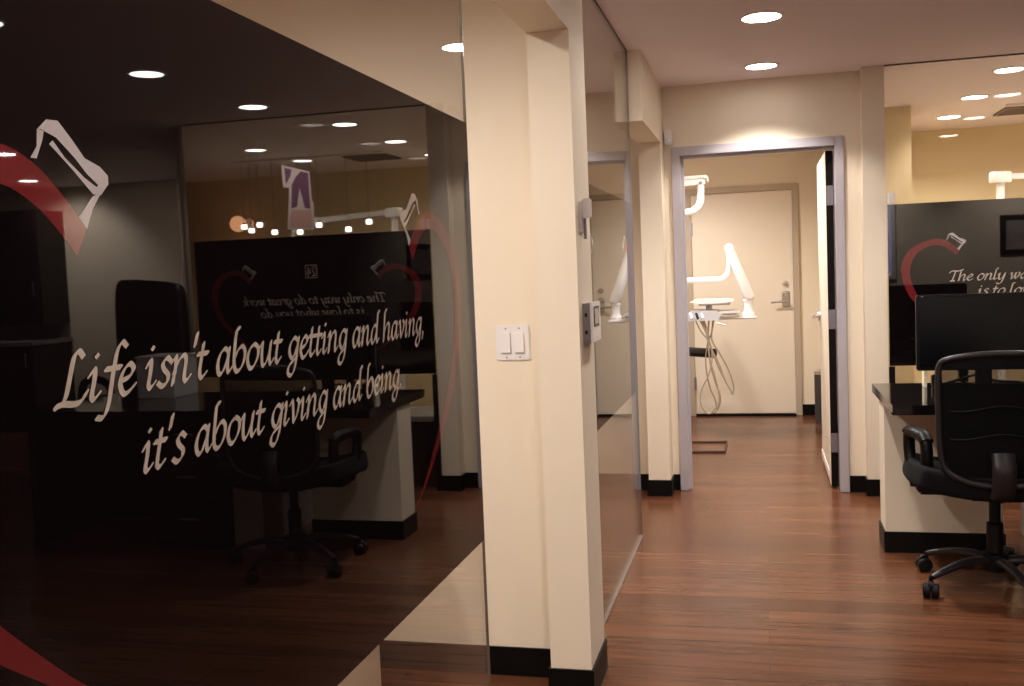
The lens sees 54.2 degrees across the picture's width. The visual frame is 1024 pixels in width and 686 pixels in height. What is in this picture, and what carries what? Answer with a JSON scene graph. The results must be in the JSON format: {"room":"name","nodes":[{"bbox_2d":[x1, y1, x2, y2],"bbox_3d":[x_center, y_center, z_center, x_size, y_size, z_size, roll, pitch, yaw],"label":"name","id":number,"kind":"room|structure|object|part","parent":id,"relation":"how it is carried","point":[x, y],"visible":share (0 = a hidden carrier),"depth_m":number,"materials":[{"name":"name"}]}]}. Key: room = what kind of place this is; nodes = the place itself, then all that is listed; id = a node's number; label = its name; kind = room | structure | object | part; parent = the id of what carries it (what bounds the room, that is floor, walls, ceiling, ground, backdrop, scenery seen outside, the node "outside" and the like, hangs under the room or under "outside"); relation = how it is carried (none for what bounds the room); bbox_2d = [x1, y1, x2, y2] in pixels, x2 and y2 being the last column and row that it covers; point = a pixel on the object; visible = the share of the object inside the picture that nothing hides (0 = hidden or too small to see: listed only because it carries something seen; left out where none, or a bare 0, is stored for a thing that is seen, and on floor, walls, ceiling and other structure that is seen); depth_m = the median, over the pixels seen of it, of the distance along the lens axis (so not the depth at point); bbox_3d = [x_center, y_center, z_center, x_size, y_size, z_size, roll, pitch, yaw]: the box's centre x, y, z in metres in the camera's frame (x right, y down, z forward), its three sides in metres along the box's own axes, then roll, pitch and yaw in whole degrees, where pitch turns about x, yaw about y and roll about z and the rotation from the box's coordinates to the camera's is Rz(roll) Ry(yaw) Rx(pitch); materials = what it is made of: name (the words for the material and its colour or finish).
{"room":"dental clinic","nodes":[
{"label":"dental clinic","id":0,"kind":"room"},
{"bbox_2d":[211,0,549,648],"bbox_3d":[-1.235,-0.061,3.686,2.818,2.445,0.110,-1,4,14],"label":"wall","id":1,"kind":"structure","parent":0,"point":[412,47],"depth_m":3.34,"materials":[{"name":"beige paint"}]},
{"bbox_2d":[379,640,550,677],"bbox_3d":[-1.201,1.113,3.709,2.818,0.098,0.008,-1,4,14],"label":"baseboard","id":2,"kind":"structure","parent":1,"relation":"attached to","point":[428,656],"depth_m":3.45,"materials":[{"name":"black plastic"}]},
{"bbox_2d":[495,325,530,360],"bbox_3d":[0.002,0.000,3.318,0.116,0.118,0.016,-1,4,14],"label":"light switch","id":3,"kind":"object","parent":1,"relation":"attached to","point":[512,341],"visible":1,"depth_m":3.32,"materials":[{"name":"white plastic"}]},
{"bbox_2d":[380,415,1023,685],"bbox_3d":[2.971,1.067,3.325,11.300,0.100,11.700,-1,4,14],"label":"floor","id":4,"kind":"structure","parent":0,"point":[762,572],"depth_m":4.12,"materials":[{"name":"laminate"}]},
{"bbox_2d":[0,0,642,685],"bbox_3d":[-0.234,0.034,1.695,0.048,2.445,6.923,-1,4,14],"label":"glass wall","id":5,"kind":"structure","parent":4,"relation":"on","point":[240,445],"depth_m":1.27,"materials":[{"name":"brown glass"}]},
{"bbox_2d":[493,0,567,32],"bbox_3d":[0.006,-1.096,2.666,0.132,0.345,0.790,-1,4,14],"label":"trim","id":6,"kind":"structure","parent":5,"relation":"attached to","point":[532,16],"depth_m":2.88,"materials":[{"name":"beige paint"}]},
{"bbox_2d":[526,0,604,669],"bbox_3d":[0.176,-0.089,3.251,0.132,2.445,0.270,-1,4,14],"label":"pillar","id":7,"kind":"structure","parent":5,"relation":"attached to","point":[555,59],"depth_m":3.14,"materials":[{"name":"beige paint"}]},
{"bbox_2d":[548,639,607,685],"bbox_3d":[0.223,1.081,3.327,0.148,0.098,0.278,-1,4,14],"label":"baseboard","id":8,"kind":"structure","parent":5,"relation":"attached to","point":[557,676],"depth_m":3.20,"materials":[{"name":"black plastic"}]},
{"bbox_2d":[578,198,591,238],"bbox_3d":[0.235,-0.393,3.166,0.038,0.127,0.060,-1,4,14],"label":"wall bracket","id":9,"kind":"object","parent":5,"relation":"attached to","point":[584,206],"visible":1,"depth_m":3.15,"materials":[{"name":"white plastic"}]},
{"bbox_3d":[0.220,-0.399,3.169,0.008,0.100,0.060,-1,4,14],"label":"plate","id":10,"kind":"part","parent":9,"relation":"part of","materials":[{"name":"white plastic"}]},
{"bbox_3d":[0.232,-0.362,3.169,0.009,0.065,0.009,-3,4,-8],"label":"stem","id":11,"kind":"part","parent":9,"relation":"part of","materials":[{"name":"grey plastic"}]},
{"bbox_2d":[582,301,600,342],"bbox_3d":[0.259,-0.070,3.242,0.036,0.128,0.164,-1,4,14],"label":"thermostat","id":12,"kind":"object","parent":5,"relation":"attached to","point":[590,311],"visible":1,"depth_m":3.17,"materials":[{"name":"grey plastic"}]},
{"bbox_3d":[0.273,-0.087,3.232,0.002,0.065,0.100,-1,4,14],"label":"screen frame","id":13,"kind":"part","parent":12,"relation":"part of","materials":[{"name":"grey plastic"}]},
{"bbox_3d":[0.408,-0.165,4.210,0.010,2.445,1.710,-1,4,14],"label":"glass pane","id":14,"kind":"part","parent":5,"relation":"part of","materials":[{"name":"clear glass"}]},
{"bbox_2d":[627,50,659,142],"bbox_3d":[0.687,-1.311,5.410,0.132,0.345,0.910,-1,4,14],"label":"trim","id":15,"kind":"structure","parent":5,"relation":"attached to","point":[643,86],"depth_m":5.11,"materials":[{"name":"beige paint"}]},
{"bbox_2d":[338,645,380,685],"bbox_3d":[-0.878,0.858,2.911,0.885,0.690,0.458,-1,4,14],"label":"base cabinet","id":16,"kind":"object","parent":4,"relation":"on","point":[368,672],"visible":0.02,"depth_m":2.92,"materials":[{"name":"beige paint"}]},
{"bbox_2d":[684,175,708,215],"bbox_3d":[1.064,-0.206,7.470,0.848,2.030,0.260,-1,4,14],"label":"lamp","id":17,"kind":"object","parent":4,"relation":"on","point":[688,181],"visible":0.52,"depth_m":7.31,"materials":[{"name":"white plastic"}]},
{"bbox_3d":[1.050,-1.161,7.398,0.750,0.061,0.030,-1,4,14],"label":"arm","id":18,"kind":"part","parent":17,"relation":"part of","materials":[{"name":"white plastic"}]},
{"bbox_3d":[1.060,-1.192,7.393,0.772,0.052,0.050,-1,4,14],"label":"arm","id":19,"kind":"part","parent":17,"relation":"part of","materials":[{"name":"white plastic"}]},
{"bbox_2d":[689,347,716,357],"bbox_3d":[1.288,0.139,8.553,0.941,1.176,0.872,-1,4,14],"label":"dental chair","id":20,"kind":"object","parent":4,"relation":"on","point":[693,351],"visible":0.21,"depth_m":8.17,"materials":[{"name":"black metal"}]},
{"bbox_2d":[692,441,727,452],"bbox_3d":[1.446,0.782,7.546,0.346,0.018,0.438,-1,4,14],"label":"rail","id":21,"kind":"object","parent":4,"relation":"on","point":[726,442],"visible":0.69,"depth_m":7.35,"materials":[{"name":"brown"}]},
{"bbox_2d":[687,243,756,414],"bbox_3d":[1.408,-0.001,7.887,1.024,1.536,0.358,-1,4,14],"label":"dental delivery unit","id":22,"kind":"object","parent":4,"relation":"on","point":[733,262],"visible":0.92,"depth_m":7.76,"materials":[{"name":"white plastic"}]},
{"bbox_3d":[1.373,-0.577,7.932,0.740,0.219,0.048,-1,4,14],"label":"horizontal arm","id":23,"kind":"part","parent":22,"relation":"part of","materials":[{"name":"white plastic"}]},
{"bbox_2d":[689,298,733,303],"bbox_3d":[1.570,-0.329,7.851,0.340,0.034,0.300,-1,4,14],"label":"tray","id":24,"kind":"object","parent":22,"relation":"on","point":[707,300],"depth_m":7.71,"materials":[{"name":"white plastic"}]},
{"bbox_2d":[699,302,730,309],"bbox_3d":[1.587,-0.287,7.822,0.235,0.060,0.254,-1,4,14],"label":"tray","id":25,"kind":"object","parent":22,"relation":"on","point":[708,305],"depth_m":7.72,"materials":[{"name":"white plastic"}]},
{"bbox_3d":[1.774,-0.552,7.783,0.225,0.454,0.106,-1,4,14],"label":"tilting arm","id":26,"kind":"part","parent":22,"relation":"part of","materials":[{"name":"white plastic"}]},
{"bbox_2d":[814,369,821,422],"bbox_3d":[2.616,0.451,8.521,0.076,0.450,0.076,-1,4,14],"label":"waste bin","id":27,"kind":"object","parent":4,"relation":"on","point":[817,373],"visible":0.8,"depth_m":8.49,"materials":[{"name":"grey plastic"}]},
{"bbox_3d":[2.608,0.246,8.507,0.076,0.040,0.076,-1,4,14],"label":"lid","id":28,"kind":"part","parent":27,"relation":"part of","materials":[{"name":"silver metal"}]},
{"bbox_2d":[872,383,1023,553],"bbox_3d":[2.707,0.581,4.417,2.020,0.742,0.809,-1,4,14],"label":"reception desk","id":29,"kind":"object","parent":4,"relation":"on","point":[911,521],"visible":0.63,"depth_m":4.62,"materials":[{"name":"beige paint"}]},
{"bbox_2d":[922,371,926,386],"bbox_3d":[1.988,0.164,4.820,0.014,0.093,0.060,-1,4,14],"label":"box","id":30,"kind":"object","parent":29,"relation":"on","point":[924,373],"visible":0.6,"depth_m":4.79,"materials":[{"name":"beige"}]},
{"bbox_3d":[2.000,0.613,4.678,0.504,0.700,0.198,-1,4,14],"label":"panel","id":31,"kind":"part","parent":29,"relation":"part of","materials":[{"name":"beige paint"}]},
{"bbox_2d":[915,292,1023,370],"bbox_3d":[2.200,-0.011,4.671,0.594,0.444,0.240,-1,4,14],"label":"monitor","id":32,"kind":"object","parent":29,"relation":"on","point":[946,325],"visible":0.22,"depth_m":4.64,"materials":[{"name":"black plastic"}]},
{"bbox_3d":[2.482,0.603,4.541,0.168,0.700,0.650,-1,4,14],"label":"panel","id":33,"kind":"part","parent":29,"relation":"part of","materials":[{"name":"brown paint"}]},
{"bbox_2d":[884,53,1023,382],"bbox_3d":[2.955,-0.355,5.467,1.704,2.445,0.019,-1,4,14],"label":"glass wall","id":34,"kind":"structure","parent":4,"relation":"on","point":[969,246],"depth_m":5.58,"materials":[{"name":"brown"}]},
{"bbox_3d":[2.956,-0.355,5.469,1.704,2.445,0.010,-1,4,14],"label":"glass pane","id":35,"kind":"part","parent":34,"relation":"part of","materials":[{"name":"clear glass"}]},
{"bbox_2d":[888,192,894,203],"bbox_3d":[2.132,-0.815,5.624,0.036,0.063,0.017,-1,4,14],"label":"tag","id":36,"kind":"object","parent":34,"relation":"attached to","point":[891,196],"visible":1,"depth_m":5.62,"materials":[{"name":"white plastic"}]},
{"bbox_2d":[902,350,1023,598],"bbox_3d":[1.970,0.506,4.063,0.700,0.998,0.682,-1,4,14],"label":"office chair","id":37,"kind":"object","parent":4,"relation":"on","point":[979,396],"visible":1,"depth_m":3.86,"materials":[{"name":"black plastic"}]},
{"bbox_3d":[1.670,0.476,4.114,0.048,0.257,0.234,-2,4,1],"label":"armrest","id":38,"kind":"part","parent":37,"relation":"part of","materials":[{"name":"black plastic"}]},
{"bbox_3d":[1.882,0.894,4.235,0.054,0.070,0.281,-5,5,-36],"label":"leg","id":39,"kind":"part","parent":37,"relation":"part of","materials":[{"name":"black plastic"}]},
{"bbox_3d":[1.821,0.909,4.048,0.281,0.070,0.054,-4,4,-18],"label":"leg","id":40,"kind":"part","parent":37,"relation":"part of","materials":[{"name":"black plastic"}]},
{"bbox_3d":[1.970,0.548,4.091,0.685,0.152,0.492,-1,4,14],"label":"seat","id":41,"kind":"part","parent":37,"relation":"part of","materials":[{"name":"black fabric"}]},
{"bbox_3d":[1.888,0.295,3.830,0.495,0.541,0.093,-1,4,14],"label":"frame","id":42,"kind":"part","parent":37,"relation":"part of","materials":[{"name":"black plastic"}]},
{"bbox_3d":[1.969,0.911,3.933,0.054,0.070,0.281,-2,4,5],"label":"leg","id":43,"kind":"part","parent":37,"relation":"part of","materials":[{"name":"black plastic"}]},
{"bbox_3d":[2.088,0.886,4.228,0.054,0.070,0.281,1,5,40],"label":"leg","id":44,"kind":"part","parent":37,"relation":"part of","materials":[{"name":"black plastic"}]},
{"bbox_3d":[2.136,0.897,4.037,0.281,0.070,0.054,-1,4,22],"label":"leg","id":45,"kind":"part","parent":37,"relation":"part of","materials":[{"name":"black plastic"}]},
{"bbox_2d":[989,171,1023,198],"bbox_3d":[4.144,-0.309,7.472,1.275,1.982,0.380,-1,4,14],"label":"lamp","id":46,"kind":"object","parent":4,"relation":"on","point":[999,178],"visible":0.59,"depth_m":7.47,"materials":[{"name":"white plastic"}]},
{"bbox_3d":[3.711,-0.258,7.583,0.380,1.900,0.380,-1,4,14],"label":"post","id":47,"kind":"part","parent":46,"relation":"part of","materials":[{"name":"white ceramic"}]},
{"bbox_3d":[4.176,-1.234,7.391,0.930,0.095,0.050,-1,4,14],"label":"arm","id":48,"kind":"part","parent":46,"relation":"part of","materials":[{"name":"white plastic"}]},
{"bbox_2d":[585,70,865,475],"bbox_3d":[0.075,-0.297,6.355,4.075,2.445,0.120,-1,4,14],"label":"wall","id":49,"kind":"structure","parent":0,"point":[825,104],"depth_m":5.90,"materials":[{"name":"beige paint"}]},
{"bbox_2d":[599,474,680,496],"bbox_3d":[-0.437,0.896,6.419,2.995,0.098,0.183,-1,4,14],"label":"baseboard","id":50,"kind":"structure","parent":49,"relation":"attached to","point":[606,481],"depth_m":6.14,"materials":[{"name":"black plastic"}]},
{"bbox_2d":[638,84,672,479],"bbox_3d":[0.861,-0.306,6.006,0.130,2.445,0.175,-1,4,14],"label":"pillar","id":51,"kind":"structure","parent":49,"relation":"attached to","point":[651,158],"depth_m":5.93,"materials":[{"name":"beige paint"}]},
{"bbox_2d":[664,129,672,145],"bbox_3d":[0.936,-1.228,5.980,0.050,0.095,0.049,-1,4,14],"label":"sensor","id":52,"kind":"object","parent":49,"relation":"attached to","point":[668,133],"visible":1,"depth_m":5.96,"materials":[{"name":"white plastic"}]},
{"bbox_2d":[671,135,849,492],"bbox_3d":[1.591,-0.183,6.425,0.987,2.083,1.003,-1,4,14],"label":"door","id":53,"kind":"structure","parent":49,"relation":"in","point":[830,168],"depth_m":5.97,"materials":[{"name":"grey metal"}]},
{"bbox_3d":[2.042,-0.162,6.719,0.060,0.108,0.152,-1,4,14],"label":"lever handle","id":54,"kind":"part","parent":53,"relation":"part of","materials":[{"name":"silver metal"}]},
{"bbox_2d":[850,476,879,495],"bbox_3d":[2.075,0.834,5.820,0.089,0.098,0.235,-5,5,-36],"label":"baseboard","id":55,"kind":"structure","parent":49,"relation":"attached to","point":[871,487],"depth_m":5.84,"materials":[{"name":"black plastic"}]},
{"bbox_2d":[859,65,888,478],"bbox_3d":[2.097,-0.343,5.797,0.122,2.445,0.220,-1,4,14],"label":"pillar","id":56,"kind":"structure","parent":49,"relation":"attached to","point":[871,78],"depth_m":5.68,"materials":[{"name":"beige paint"}]},
{"bbox_2d":[684,150,822,410],"bbox_3d":[0.815,-0.535,9.376,4.055,2.445,0.120,-1,4,14],"label":"wall","id":57,"kind":"structure","parent":0,"point":[800,168],"depth_m":8.88,"materials":[{"name":"beige paint"}]},
{"bbox_2d":[685,183,802,415],"bbox_3d":[2.070,-0.367,8.963,0.992,2.065,0.105,-1,4,14],"label":"door","id":58,"kind":"structure","parent":57,"relation":"in","point":[762,355],"depth_m":8.98,"materials":[{"name":"beige wood"}]},
{"bbox_3d":[2.376,-0.402,8.870,0.154,0.097,0.075,-1,4,14],"label":"lever handle","id":59,"kind":"part","parent":58,"relation":"part of","materials":[{"name":"silver metal"}]},
{"bbox_3d":[2.438,-0.391,8.899,0.066,0.140,0.011,-1,4,14],"label":"lever plate","id":60,"kind":"part","parent":58,"relation":"part of","materials":[{"name":"silver metal"}]},
{"bbox_2d":[803,404,814,414],"bbox_3d":[0.614,0.714,8.455,4.055,0.098,1.950,-1,4,14],"label":"baseboard","id":61,"kind":"structure","parent":57,"relation":"attached to","point":[808,409],"depth_m":8.94,"materials":[{"name":"black plastic"}]},
{"bbox_2d":[582,0,1023,131],"bbox_3d":[2.867,-1.470,3.151,11.300,0.100,11.700,-1,4,14],"label":"ceiling","id":62,"kind":"structure","parent":0,"point":[683,42],"depth_m":4.97,"materials":[{"name":"white paint"}]},
{"bbox_2d":[743,62,779,69],"bbox_3d":[1.364,-1.514,5.474,0.196,0.006,0.196,-1,4,14],"label":"recessed light","id":63,"kind":"object","parent":62,"relation":"in","point":[762,65],"visible":1,"depth_m":5.47,"materials":[{"name":"white plastic"}]},
{"bbox_2d":[739,11,784,22],"bbox_3d":[1.095,-1.429,4.390,0.196,0.006,0.196,-1,4,14],"label":"recessed light","id":64,"kind":"object","parent":62,"relation":"in","point":[763,16],"visible":1,"depth_m":4.38,"materials":[{"name":"white plastic"}]},
{"bbox_2d":[935,115,962,119],"bbox_3d":[3.400,-1.755,7.781,0.196,0.006,0.196,-1,4,14],"label":"recessed light","id":65,"kind":"object","parent":62,"relation":"in","point":[948,116],"visible":1,"depth_m":7.78,"materials":[{"name":"white plastic"}]},
{"bbox_2d":[959,94,989,99],"bbox_3d":[3.169,-1.682,6.852,0.196,0.006,0.196,-1,4,14],"label":"recessed light","id":66,"kind":"object","parent":62,"relation":"in","point":[971,97],"visible":1,"depth_m":6.85,"materials":[{"name":"white plastic"}]},
{"bbox_2d":[991,66,1023,73],"bbox_3d":[2.929,-1.606,5.884,0.196,0.006,0.196,-1,4,14],"label":"recessed light","id":67,"kind":"object","parent":62,"relation":"in","point":[1012,69],"visible":1,"depth_m":5.89,"materials":[{"name":"white plastic"}]},
{"bbox_2d":[993,106,1023,116],"bbox_3d":[3.883,-1.755,7.527,0.400,0.012,0.400,-1,4,14],"label":"ceiling vent","id":68,"kind":"object","parent":62,"relation":"in","point":[1016,110],"visible":1,"depth_m":7.56,"materials":[{"name":"brown"}]},
{"bbox_2d":[1005,103,1023,106],"bbox_3d":[4.268,-1.416,7.096,1.400,0.660,0.040,-1,4,14],"label":"pendant light","id":69,"kind":"object","parent":62,"relation":"hanging from","point":[1013,104],"visible":1,"depth_m":7.22,"materials":[{"name":"white plastic"}]},
{"bbox_2d":[823,106,914,416],"bbox_3d":[2.842,-0.529,8.072,0.510,2.445,1.670,-1,4,14],"label":"wall partition","id":70,"kind":"structure","parent":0,"point":[898,162],"depth_m":7.17,"materials":[{"name":"beige paint"}]},
{"bbox_2d":[911,124,1023,382],"bbox_3d":[4.963,-0.638,8.390,3.455,2.445,0.120,-1,4,14],"label":"wall","id":71,"kind":"structure","parent":0,"point":[950,164],"depth_m":8.53,"materials":[{"name":"beige paint"}]}
]}

